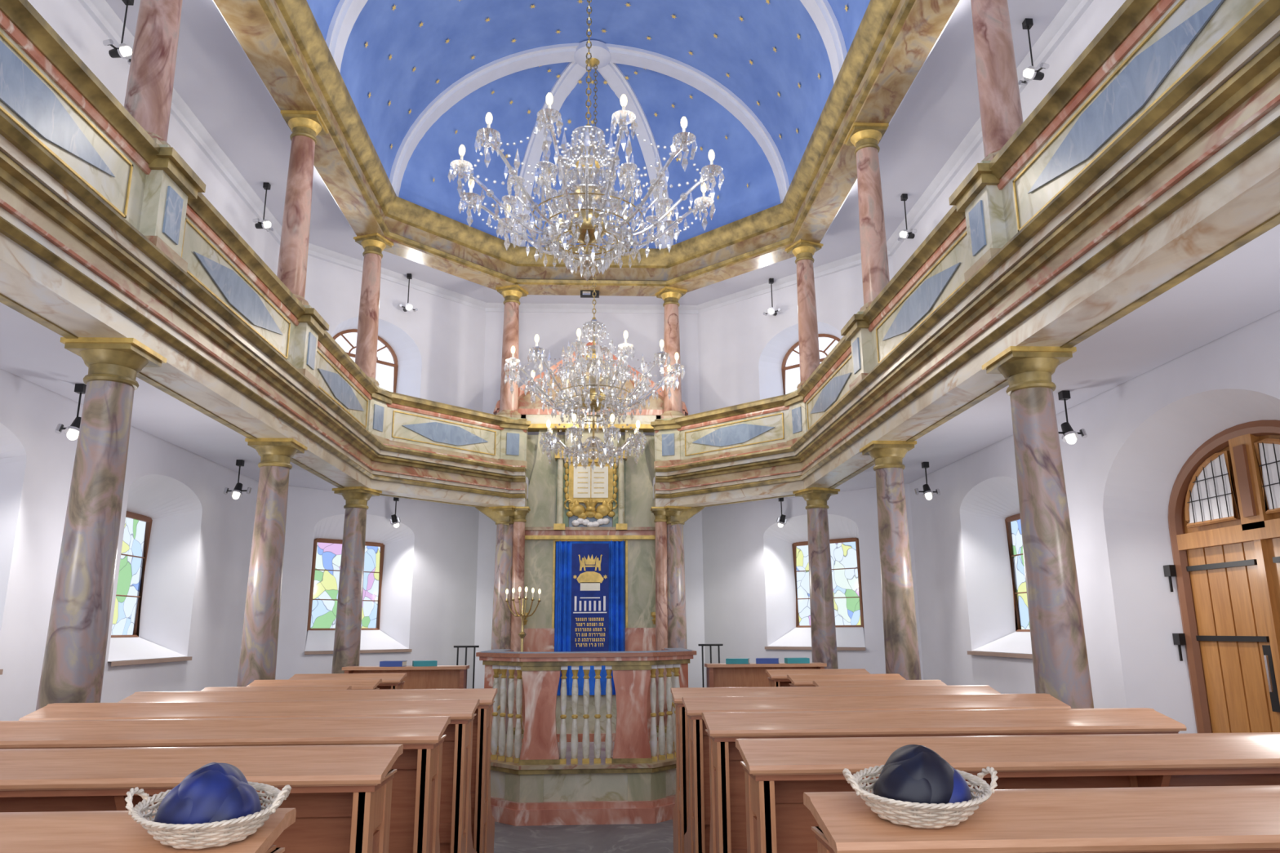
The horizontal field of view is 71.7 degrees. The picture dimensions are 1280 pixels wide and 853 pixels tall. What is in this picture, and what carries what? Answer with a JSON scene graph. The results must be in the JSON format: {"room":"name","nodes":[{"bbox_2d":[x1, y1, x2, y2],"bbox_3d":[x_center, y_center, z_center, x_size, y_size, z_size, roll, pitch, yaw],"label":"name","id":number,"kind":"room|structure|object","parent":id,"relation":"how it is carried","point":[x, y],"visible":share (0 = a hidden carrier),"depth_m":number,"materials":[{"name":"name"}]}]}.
{"room":"house of worship","nodes":[
{"label":"house of worship","id":0,"kind":"room"},
{"bbox_2d":[0,0,279,720],"bbox_3d":[-4.419,-0.715,4.065,0.430,6.460,13.218,0,-13,-3],"label":"wall","id":1,"kind":"structure","parent":0,"point":[197,571],"depth_m":7.92,"materials":[{"name":"white paint"}]},
{"bbox_2d":[107,511,191,666],"bbox_3d":[-4.603,1.457,8.120,0.470,1.377,1.490,0,-13,-3],"label":"window","id":2,"kind":"structure","parent":1,"relation":"in","point":[126,645],"depth_m":8.36,"materials":[{"name":"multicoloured glass"}]},
{"bbox_2d":[275,255,485,688],"bbox_3d":[-3.586,1.056,11.823,0.430,6.460,3.247,-12,-17,41],"label":"wall","id":3,"kind":"structure","parent":0,"point":[428,587],"depth_m":12.04,"materials":[{"name":"white paint"}]},
{"bbox_2d":[304,537,412,654],"bbox_3d":[-3.678,2.177,11.424,0.470,1.437,1.490,-12,-17,41],"label":"window","id":4,"kind":"structure","parent":3,"relation":"in","point":[326,553],"depth_m":11.44,"materials":[{"name":"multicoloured glass"}]},
{"bbox_2d":[333,328,398,392],"bbox_3d":[-3.684,-0.632,12.056,0.440,1.516,1.440,-12,-17,41],"label":"window","id":5,"kind":"structure","parent":3,"relation":"in","point":[387,345],"depth_m":12.51,"materials":[{"name":"brown wood"}]},
{"bbox_2d":[77,0,1093,314],"bbox_3d":[-0.362,-3.526,6.098,7.840,0.119,15.535,0,-13,-3],"label":"trim","id":6,"kind":"structure","parent":3,"relation":"attached to","point":[101,12],"depth_m":10.06,"materials":[{"name":"paint"}]},
{"bbox_2d":[493,819,673,852],"bbox_3d":[-0.331,2.792,4.795,8.840,0.100,15.814,0,-13,-3],"label":"floor","id":7,"kind":"structure","parent":0,"point":[658,837],"depth_m":6.95,"materials":[{"name":"stone"}]},
{"bbox_2d":[35,337,166,710],"bbox_3d":[-2.943,1.100,4.641,0.408,3.160,0.408,0,-13,-3],"label":"column","id":8,"kind":"structure","parent":7,"relation":"on","point":[73,669],"depth_m":4.68,"materials":[{"name":"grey stone"}]},
{"bbox_2d":[0,808,296,852],"bbox_3d":[-1.624,1.344,1.526,1.970,1.280,0.654,0,-13,-3],"label":"pew","id":9,"kind":"object","parent":7,"relation":"on","point":[98,831],"visible":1,"depth_m":1.52,"materials":[{"name":"brown wood"}]},
{"bbox_2d":[124,781,291,848],"bbox_3d":[-0.736,0.662,1.512,0.218,0.090,0.218,-12,-17,41],"label":"wicker basket","id":10,"kind":"object","parent":9,"relation":"on","point":[205,835],"visible":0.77,"depth_m":1.46,"materials":[{"name":"beige wicker"}]},
{"bbox_2d":[154,762,261,835],"bbox_3d":[-0.735,0.635,1.518,0.163,0.111,0.137,-1,-13,1],"label":"pile","id":11,"kind":"object","parent":10,"relation":"in","point":[214,792],"visible":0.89,"depth_m":1.48,"materials":[{"name":"blue fabric"}]},
{"bbox_2d":[0,744,403,852],"bbox_3d":[-1.669,1.554,2.441,1.970,1.280,0.654,0,-13,-3],"label":"pew","id":12,"kind":"object","parent":7,"relation":"on","point":[340,796],"visible":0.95,"depth_m":2.40,"materials":[{"name":"brown wood"}]},
{"bbox_2d":[0,715,450,852],"bbox_3d":[-1.710,1.746,3.279,1.970,1.280,0.654,0,-13,-3],"label":"pew","id":13,"kind":"object","parent":7,"relation":"on","point":[415,816],"visible":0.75,"depth_m":3.20,"materials":[{"name":"brown wood"}]},
{"bbox_2d":[18,698,479,852],"bbox_3d":[-1.751,1.937,4.116,1.970,1.280,0.654,0,-13,-3],"label":"pew","id":14,"kind":"object","parent":7,"relation":"on","point":[455,820],"visible":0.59,"depth_m":4.04,"materials":[{"name":"brown wood"}]},
{"bbox_2d":[236,437,307,686],"bbox_3d":[-3.067,1.678,7.162,0.408,3.160,0.408,0,-13,-3],"label":"column","id":15,"kind":"structure","parent":7,"relation":"on","point":[260,637],"depth_m":7.20,"materials":[{"name":"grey stone"}]},
{"bbox_2d":[200,685,351,691],"bbox_3d":[-2.356,2.326,5.733,0.920,1.250,0.654,0,-13,-3],"label":"pew","id":16,"kind":"object","parent":7,"relation":"on","point":[310,687],"visible":0.06,"depth_m":5.73,"materials":[{"name":"brown wood"}]},
{"bbox_2d":[117,688,497,852],"bbox_3d":[-1.789,2.114,4.885,1.970,1.280,0.654,0,-13,-3],"label":"pew","id":17,"kind":"object","parent":7,"relation":"on","point":[482,821],"visible":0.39,"depth_m":4.81,"materials":[{"name":"brown wood"}]},
{"bbox_2d":[246,679,382,689],"bbox_3d":[-2.396,2.516,6.560,0.920,1.250,0.654,0,-13,-3],"label":"pew","id":18,"kind":"object","parent":7,"relation":"on","point":[357,684],"visible":0.07,"depth_m":6.50,"materials":[{"name":"brown wood"}]},
{"bbox_2d":[288,673,407,689],"bbox_3d":[-2.439,2.717,7.437,0.920,1.250,0.654,0,-13,-3],"label":"pew","id":19,"kind":"object","parent":7,"relation":"on","point":[389,681],"visible":0.12,"depth_m":7.37,"materials":[{"name":"brown wood"}]},
{"bbox_2d":[331,486,382,673],"bbox_3d":[-3.190,2.256,9.681,0.461,3.160,0.461,-2,-13,7],"label":"column","id":20,"kind":"structure","parent":7,"relation":"on","point":[346,651],"depth_m":9.72,"materials":[{"name":"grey stone"}]},
{"bbox_2d":[342,665,469,688],"bbox_3d":[-2.284,2.945,8.457,1.190,1.260,0.500,0,-13,-3],"label":"bench","id":21,"kind":"object","parent":7,"relation":"on","point":[438,677],"visible":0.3,"depth_m":8.75,"materials":[{"name":"brown wood"}]},
{"bbox_2d":[379,660,407,666],"bbox_3d":[-2.418,2.326,8.694,0.222,0.050,0.162,-1,-13,2],"label":"book","id":22,"kind":"object","parent":21,"relation":"on","point":[394,663],"visible":1,"depth_m":8.62,"materials":[{"name":"blue paper"}]},
{"bbox_2d":[412,660,437,666],"bbox_3d":[-2.119,2.332,8.728,0.222,0.050,0.162,4,-14,-19],"label":"book","id":23,"kind":"object","parent":21,"relation":"on","point":[415,663],"visible":1,"depth_m":8.66,"materials":[{"name":"teal paper"}]},
{"bbox_2d":[453,645,479,688],"bbox_3d":[-2.090,3.336,10.534,0.300,1.422,0.028,0,-13,-3],"label":"iron railing","id":24,"kind":"object","parent":7,"relation":"on","point":[457,646],"visible":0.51,"depth_m":10.66,"materials":[{"name":"black metal"}]},
{"bbox_2d":[488,505,515,742],"bbox_3d":[-1.747,2.611,11.271,0.461,3.160,0.461,-2,-13,7],"label":"column","id":25,"kind":"structure","parent":7,"relation":"on","point":[501,615],"depth_m":11.30,"materials":[{"name":"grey stone"}]},
{"bbox_2d":[0,0,530,525],"bbox_3d":[-2.696,-0.834,5.364,3.123,1.410,15.530,0,-13,-3],"label":"gallery","id":26,"kind":"object","parent":25,"relation":"on","point":[107,231],"visible":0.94,"depth_m":5.60,"materials":[{"name":"stone"}]},
{"bbox_2d":[54,383,86,439],"bbox_3d":[-3.993,-0.100,6.291,0.281,0.410,0.132,0,-13,-3],"label":"pendant spotlight","id":27,"kind":"object","parent":26,"relation":"hanging from","point":[72,432],"visible":0.78,"depth_m":6.27,"materials":[{"name":"black metal"}]},
{"bbox_2d":[124,0,182,146],"bbox_3d":[-2.965,-2.492,5.463,0.337,1.870,0.337,0,-13,-3],"label":"column","id":28,"kind":"structure","parent":26,"relation":"on","point":[150,82],"depth_m":5.30,"materials":[{"name":"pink stone"}]},
{"bbox_2d":[223,459,251,499],"bbox_3d":[-4.131,0.547,9.115,0.281,0.410,0.132,0,-13,-3],"label":"pendant spotlight","id":29,"kind":"object","parent":26,"relation":"hanging from","point":[236,493],"visible":1,"depth_m":9.09,"materials":[{"name":"black metal"}]},
{"bbox_2d":[276,110,328,305],"bbox_3d":[-3.088,-1.914,7.984,0.337,1.870,0.337,0,-13,-3],"label":"column","id":30,"kind":"structure","parent":26,"relation":"on","point":[304,126],"depth_m":7.93,"materials":[{"name":"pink stone"}]},
{"bbox_2d":[353,232,393,386],"bbox_3d":[-3.212,-1.337,10.503,0.390,1.870,0.390,-2,-13,9],"label":"column","id":31,"kind":"structure","parent":26,"relation":"on","point":[373,245],"depth_m":10.44,"materials":[{"name":"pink stone"}]},
{"bbox_2d":[389,497,400,527],"bbox_3d":[-3.206,1.124,11.657,0.127,0.411,0.278,5,-14,-24],"label":"pendant spotlight","id":32,"kind":"object","parent":26,"relation":"hanging from","point":[395,521],"visible":0.98,"depth_m":11.60,"materials":[{"name":"black metal"}]},
{"bbox_2d":[495,284,528,417],"bbox_3d":[-1.769,-0.981,12.094,0.390,1.870,0.390,-2,-13,9],"label":"column","id":33,"kind":"structure","parent":26,"relation":"on","point":[508,403],"depth_m":12.05,"materials":[{"name":"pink stone"}]},
{"bbox_2d":[505,506,530,738],"bbox_3d":[-1.571,2.461,11.294,0.268,2.860,0.268,0,-13,-3],"label":"column","id":34,"kind":"structure","parent":7,"relation":"on","point":[519,520],"depth_m":11.35,"materials":[{"name":"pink stone"}]},
{"bbox_2d":[505,586,541,727],"bbox_3d":[-1.437,3.019,10.741,0.389,2.123,0.276,-8,-15,30],"label":"candelabrum","id":35,"kind":"object","parent":7,"relation":"on","point":[522,634],"visible":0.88,"depth_m":10.89,"materials":[{"name":"gold metal"}]},
{"bbox_2d":[475,648,696,826],"bbox_3d":[-0.505,2.850,8.422,2.060,1.408,1.660,0,-13,-3],"label":"bimah","id":36,"kind":"object","parent":7,"relation":"on","point":[540,780],"visible":0.8,"depth_m":7.74,"materials":[{"name":"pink stone"}]},
{"bbox_2d":[493,342,688,742],"bbox_3d":[-0.684,1.598,12.296,2.700,5.580,1.067,0,-13,-3],"label":"torah ark","id":37,"kind":"object","parent":7,"relation":"on","point":[565,502],"visible":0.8,"depth_m":11.95,"materials":[{"name":"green stone"}]},
{"bbox_2d":[523,613,528,625],"bbox_3d":[-1.516,2.515,11.575,0.116,0.160,0.122,4,-14,-17],"label":"wall sconce","id":38,"kind":"object","parent":37,"relation":"attached to","point":[525,621],"visible":0.47,"depth_m":11.54,"materials":[{"name":"gold metal"}]},
{"bbox_2d":[554,539,625,695],"bbox_3d":[-0.656,2.481,11.627,0.940,1.998,0.105,0,-13,-3],"label":"curtain","id":39,"kind":"object","parent":37,"relation":"hanging from","point":[590,583],"depth_m":11.66,"materials":[{"name":"blue fabric"}]},
{"bbox_2d":[650,612,655,624],"bbox_3d":[0.204,2.523,11.657,0.116,0.160,0.122,-3,-13,12],"label":"wall sconce","id":40,"kind":"object","parent":37,"relation":"attached to","point":[653,614],"visible":0.52,"depth_m":11.62,"materials":[{"name":"gold metal"}]},
{"bbox_2d":[650,506,667,737],"bbox_3d":[0.287,2.470,11.383,0.268,2.860,0.268,0,-13,-3],"label":"column","id":41,"kind":"structure","parent":7,"relation":"on","point":[661,564],"depth_m":11.39,"materials":[{"name":"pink stone"}]},
{"bbox_2d":[664,505,691,648],"bbox_3d":[0.462,2.622,11.377,0.461,3.160,0.461,2,-13,-12],"label":"column","id":42,"kind":"structure","parent":7,"relation":"on","point":[677,617],"depth_m":11.41,"materials":[{"name":"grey stone"}]},
{"bbox_2d":[650,0,1279,525],"bbox_3d":[2.005,-0.810,5.589,3.123,1.410,15.530,0,-13,-3],"label":"gallery","id":43,"kind":"object","parent":42,"relation":"on","point":[1131,221],"visible":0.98,"depth_m":4.84,"materials":[{"name":"stone"}]},
{"bbox_2d":[655,286,687,418],"bbox_3d":[0.441,-0.970,12.199,0.390,1.870,0.390,3,-13,-14],"label":"column","id":44,"kind":"structure","parent":43,"relation":"on","point":[670,296],"depth_m":12.16,"materials":[{"name":"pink stone"}]},
{"bbox_2d":[776,497,786,527],"bbox_3d":[1.893,1.150,11.901,0.127,0.411,0.278,-5,-14,18],"label":"pendant spotlight","id":45,"kind":"object","parent":43,"relation":"hanging from","point":[781,521],"visible":0.98,"depth_m":11.85,"materials":[{"name":"black metal"}]},
{"bbox_2d":[784,239,822,389],"bbox_3d":[2.032,-1.311,10.754,0.390,1.870,0.390,3,-13,-14],"label":"column","id":46,"kind":"structure","parent":43,"relation":"on","point":[804,251],"depth_m":10.69,"materials":[{"name":"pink stone"}]},
{"bbox_2d":[843,122,889,311],"bbox_3d":[2.156,-1.888,8.235,0.337,1.870,0.337,0,-13,-3],"label":"column","id":47,"kind":"structure","parent":43,"relation":"on","point":[865,137],"depth_m":8.18,"materials":[{"name":"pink stone"}]},
{"bbox_2d":[914,462,940,499],"bbox_3d":[3.061,0.583,9.459,0.281,0.410,0.132,0,-13,-3],"label":"pendant spotlight","id":48,"kind":"object","parent":43,"relation":"hanging from","point":[928,494],"visible":1,"depth_m":9.43,"materials":[{"name":"black metal"}]},
{"bbox_2d":[970,0,1022,162],"bbox_3d":[2.279,-2.466,5.713,0.337,1.870,0.337,0,-13,-3],"label":"column","id":49,"kind":"structure","parent":43,"relation":"on","point":[1000,104],"depth_m":5.57,"materials":[{"name":"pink stone"}]},
{"bbox_2d":[1057,391,1087,444],"bbox_3d":[3.199,-0.064,6.635,0.281,0.410,0.132,0,-13,-3],"label":"pendant spotlight","id":50,"kind":"object","parent":43,"relation":"hanging from","point":[1069,436],"visible":0.89,"depth_m":6.62,"materials":[{"name":"black metal"}]},
{"bbox_2d":[697,644,723,687],"bbox_3d":[0.867,3.350,10.675,0.300,1.422,0.028,0,-13,-3],"label":"iron railing","id":51,"kind":"object","parent":7,"relation":"on","point":[702,645],"visible":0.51,"depth_m":10.80,"materials":[{"name":"black metal"}]},
{"bbox_2d":[704,662,826,687],"bbox_3d":[1.262,2.962,8.627,1.190,1.260,0.500,0,-13,-3],"label":"bench","id":52,"kind":"object","parent":7,"relation":"on","point":[751,674],"visible":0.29,"depth_m":8.89,"materials":[{"name":"brown wood"}]},
{"bbox_2d":[725,657,749,663],"bbox_3d":[0.978,2.343,8.857,0.222,0.050,0.162,-3,-13,11],"label":"book","id":53,"kind":"object","parent":52,"relation":"on","point":[729,660],"visible":1,"depth_m":8.78,"materials":[{"name":"teal paper"}]},
{"bbox_2d":[755,657,778,663],"bbox_3d":[1.277,2.345,8.871,0.222,0.050,0.162,-3,-13,11],"label":"book","id":54,"kind":"object","parent":52,"relation":"on","point":[758,660],"visible":1,"depth_m":8.80,"materials":[{"name":"blue paper"}]},
{"bbox_2d":[784,657,809,663],"bbox_3d":[1.576,2.351,8.905,0.225,0.050,0.166,0,-13,-3],"label":"book","id":55,"kind":"object","parent":52,"relation":"on","point":[788,660],"visible":1,"depth_m":8.83,"materials":[{"name":"teal paper"}]},
{"bbox_2d":[792,487,839,669],"bbox_3d":[2.054,2.281,9.932,0.461,3.160,0.461,2,-13,-12],"label":"column","id":56,"kind":"structure","parent":7,"relation":"on","point":[823,629],"depth_m":9.96,"materials":[{"name":"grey stone"}]},
{"bbox_2d":[765,668,870,686],"bbox_3d":[1.536,2.759,7.724,0.870,1.250,0.654,0,-13,-3],"label":"pew","id":57,"kind":"object","parent":7,"relation":"on","point":[777,677],"visible":0.14,"depth_m":7.66,"materials":[{"name":"brown wood"}]},
{"bbox_2d":[671,684,1000,852],"bbox_3d":[1.137,2.189,5.247,1.910,1.260,0.654,0,-13,-3],"label":"pew","id":58,"kind":"object","parent":7,"relation":"on","point":[680,810],"visible":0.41,"depth_m":5.16,"materials":[{"name":"brown wood"}]},
{"bbox_2d":[786,673,906,686],"bbox_3d":[1.579,2.558,6.848,0.870,1.250,0.654,0,-13,-3],"label":"pew","id":59,"kind":"object","parent":7,"relation":"on","point":[797,680],"visible":0.11,"depth_m":6.78,"materials":[{"name":"brown wood"}]},
{"bbox_2d":[682,693,1071,852],"bbox_3d":[1.172,2.026,4.536,1.910,1.260,0.654,0,-13,-3],"label":"pew","id":60,"kind":"object","parent":7,"relation":"on","point":[697,836],"visible":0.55,"depth_m":4.42,"materials":[{"name":"brown wood"}]},
{"bbox_2d":[813,680,946,686],"bbox_3d":[1.620,2.369,6.021,0.870,1.250,0.654,0,-13,-3],"label":"pew","id":61,"kind":"object","parent":7,"relation":"on","point":[856,682],"visible":0.06,"depth_m":6.00,"materials":[{"name":"brown wood"}]},
{"bbox_2d":[859,440,921,679],"bbox_3d":[2.177,1.704,7.413,0.408,3.160,0.408,0,-13,-3],"label":"column","id":62,"kind":"structure","parent":7,"relation":"on","point":[902,658],"depth_m":7.45,"materials":[{"name":"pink stone"}]},
{"bbox_2d":[702,707,1186,852],"bbox_3d":[1.214,1.830,3.680,1.910,1.260,0.654,0,-13,-3],"label":"pew","id":63,"kind":"object","parent":7,"relation":"on","point":[728,834],"visible":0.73,"depth_m":3.55,"materials":[{"name":"brown wood"}]},
{"bbox_2d":[735,732,1279,852],"bbox_3d":[1.258,1.625,2.784,1.910,1.260,0.654,0,-13,-3],"label":"pew","id":64,"kind":"object","parent":7,"relation":"on","point":[778,771],"visible":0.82,"depth_m":2.70,"materials":[{"name":"brown wood"}]},
{"bbox_2d":[982,346,1093,708],"bbox_3d":[2.301,1.126,4.891,0.408,3.160,0.408,0,-13,-3],"label":"column","id":65,"kind":"structure","parent":7,"relation":"on","point":[1061,671],"depth_m":4.93,"materials":[{"name":"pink stone"}]},
{"bbox_2d":[803,785,1279,852],"bbox_3d":[1.303,1.413,1.859,1.910,1.260,0.654,0,-13,-3],"label":"pew","id":66,"kind":"object","parent":7,"relation":"on","point":[1246,819],"visible":1,"depth_m":1.72,"materials":[{"name":"brown wood"}]},
{"bbox_2d":[842,764,998,828],"bbox_3d":[0.554,0.727,1.749,0.247,0.102,0.246,-12,-17,41],"label":"wicker basket","id":67,"kind":"object","parent":66,"relation":"on","point":[932,815],"visible":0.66,"depth_m":1.69,"materials":[{"name":"beige wicker"}]},
{"bbox_2d":[872,744,971,811],"bbox_3d":[0.555,0.697,1.756,0.184,0.126,0.155,-1,-13,1],"label":"pile","id":68,"kind":"object","parent":67,"relation":"in","point":[912,773],"visible":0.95,"depth_m":1.71,"materials":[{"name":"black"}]},
{"bbox_2d":[105,0,1067,305],"bbox_3d":[-0.363,-3.653,6.127,7.840,0.140,15.535,0,-13,-3],"label":"ceiling","id":69,"kind":"structure","parent":0,"point":[215,77],"depth_m":8.84,"materials":[{"name":"paint"}]},
{"bbox_2d":[102,0,133,65],"bbox_3d":[-4.002,-3.100,6.883,0.179,0.557,0.286,0,-13,-3],"label":"pendant spotlight","id":70,"kind":"object","parent":69,"relation":"hanging from","point":[122,51],"visible":0.97,"depth_m":6.81,"materials":[{"name":"black metal"}]},
{"bbox_2d":[252,182,273,231],"bbox_3d":[-4.145,-2.430,9.803,0.179,0.557,0.286,0,-13,-3],"label":"pendant spotlight","id":71,"kind":"object","parent":69,"relation":"hanging from","point":[265,224],"visible":1,"depth_m":9.75,"materials":[{"name":"black metal"}]},
{"bbox_2d":[397,273,417,311],"bbox_3d":[-3.220,-1.857,12.335,0.174,0.556,0.280,-6,-14,22],"label":"pendant spotlight","id":72,"kind":"object","parent":69,"relation":"hanging from","point":[408,307],"visible":1,"depth_m":12.29,"materials":[{"name":"white glass"}]},
{"bbox_2d":[763,278,782,315],"bbox_3d":[1.871,-1.831,12.579,0.174,0.556,0.280,7,-15,-28],"label":"pendant spotlight","id":73,"kind":"object","parent":69,"relation":"hanging from","point":[771,311],"visible":1,"depth_m":12.54,"materials":[{"name":"white glass"}]},
{"bbox_2d":[897,193,916,241],"bbox_3d":[3.039,-2.395,10.147,0.179,0.557,0.286,0,-13,-3],"label":"pendant spotlight","id":74,"kind":"object","parent":69,"relation":"hanging from","point":[904,234],"visible":1,"depth_m":10.09,"materials":[{"name":"black metal"}]},
{"bbox_2d":[1018,17,1049,86],"bbox_3d":[3.182,-3.064,7.226,0.179,0.557,0.286,0,-13,-3],"label":"pendant spotlight","id":75,"kind":"object","parent":69,"relation":"hanging from","point":[1030,73],"visible":0.99,"depth_m":7.17,"materials":[{"name":"black metal"}]},
{"bbox_2d":[474,311,705,688],"bbox_3d":[-0.713,1.292,12.933,3.247,6.460,0.001,0,-13,-3],"label":"wall","id":76,"kind":"structure","parent":0,"point":[554,331],"depth_m":13.41,"materials":[{"name":"white paint"}]},
{"bbox_2d":[697,255,924,687],"bbox_3d":[2.255,1.084,12.103,3.247,6.460,0.430,-12,-17,41],"label":"wall","id":77,"kind":"structure","parent":0,"point":[749,590],"depth_m":12.29,"materials":[{"name":"white paint"}]},
{"bbox_2d":[781,333,839,395],"bbox_3d":[2.348,-0.603,12.345,1.440,1.516,0.440,-12,-17,41],"label":"window","id":78,"kind":"structure","parent":77,"relation":"in","point":[784,367],"depth_m":12.80,"materials":[{"name":"brown wood"}]},
{"bbox_2d":[764,537,865,650],"bbox_3d":[2.375,2.207,11.713,1.490,1.437,0.470,-12,-17,41],"label":"window","id":79,"kind":"structure","parent":77,"relation":"in","point":[844,553],"depth_m":11.75,"materials":[{"name":"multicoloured glass"}]},
{"bbox_2d":[892,0,1279,733],"bbox_3d":[3.842,-0.674,4.460,0.430,6.460,13.218,0,-13,-3],"label":"wall","id":80,"kind":"structure","parent":0,"point":[1141,431],"depth_m":6.71,"materials":[{"name":"white paint"}]},
{"bbox_2d":[967,513,1032,658],"bbox_3d":[3.617,1.497,8.513,0.470,1.377,1.490,0,-13,-3],"label":"window","id":81,"kind":"structure","parent":80,"relation":"in","point":[1020,641],"depth_m":8.86,"materials":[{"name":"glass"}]},
{"bbox_2d":[1163,419,1279,733],"bbox_3d":[3.938,1.387,5.480,0.180,2.895,1.725,0,-13,-3],"label":"door","id":82,"kind":"structure","parent":80,"relation":"in","point":[1224,507],"depth_m":5.89,"materials":[{"name":"brown wood"}]},
{"bbox_3d":[-2.842,-3.070,2.941,0.337,1.870,0.337,0,-13,-3],"label":"column","id":83,"kind":"structure","parent":0,"visible":0},
{"bbox_2d":[212,0,961,296],"bbox_3d":[-0.337,-3.707,5.599,5.730,0.530,14.480,0,-13,-3],"label":"entablature","id":84,"kind":"object","parent":83,"relation":"on","point":[283,41],"visible":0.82,"depth_m":9.46,"materials":[{"name":"brown marble"},{"name":"gold-brown marble"},{"name":"plaster"}]},
{"bbox_2d":[306,0,870,248],"bbox_3d":[-0.336,-5.054,5.699,4.920,2.160,14.075,0,-13,-3],"label":"vault ceiling","id":85,"kind":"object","parent":84,"relation":"on","point":[364,71],"visible":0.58,"depth_m":10.85,"materials":[{"name":"blue paint"}]},
{"bbox_2d":[325,0,847,248],"bbox_3d":[-0.451,-4.523,8.062,4.960,2.180,9.415,0,-13,-3],"label":"ribs","id":86,"kind":"object","parent":85,"relation":"attached to","point":[606,56],"depth_m":11.26,"materials":[{"name":"white paint"}]},
{"bbox_2d":[448,0,724,280],"bbox_3d":[-0.428,-3.356,7.425,2.132,4.561,2.127,0,-13,-3],"label":"chandelier","id":87,"kind":"object","parent":85,"relation":"hanging from","point":[587,195],"visible":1,"depth_m":6.84,"materials":[{"name":"clear glass"}]},
{"bbox_2d":[503,64,684,470],"bbox_3d":[-0.552,-2.066,10.750,2.090,5.271,2.083,10,-16,-37],"label":"chandelier","id":88,"kind":"object","parent":85,"relation":"hanging from","point":[592,399],"visible":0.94,"depth_m":10.13,"materials":[{"name":"clear glass"}]},
{"bbox_2d":[364,0,848,209],"bbox_3d":[-0.342,-5.233,5.851,4.774,1.705,13.764,0,-13,-3],"label":"stars","id":89,"kind":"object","parent":85,"relation":"attached to","point":[580,1],"depth_m":10.76,"materials":[{"name":"gold metal"}]},
{"bbox_2d":[580,290,599,297],"bbox_3d":[-0.699,-1.846,12.352,0.260,0.079,0.085,0,-13,-3],"label":"emergency light","id":90,"kind":"object","parent":84,"relation":"attached to","point":[584,294],"visible":1,"depth_m":12.32,"materials":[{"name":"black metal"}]}
]}

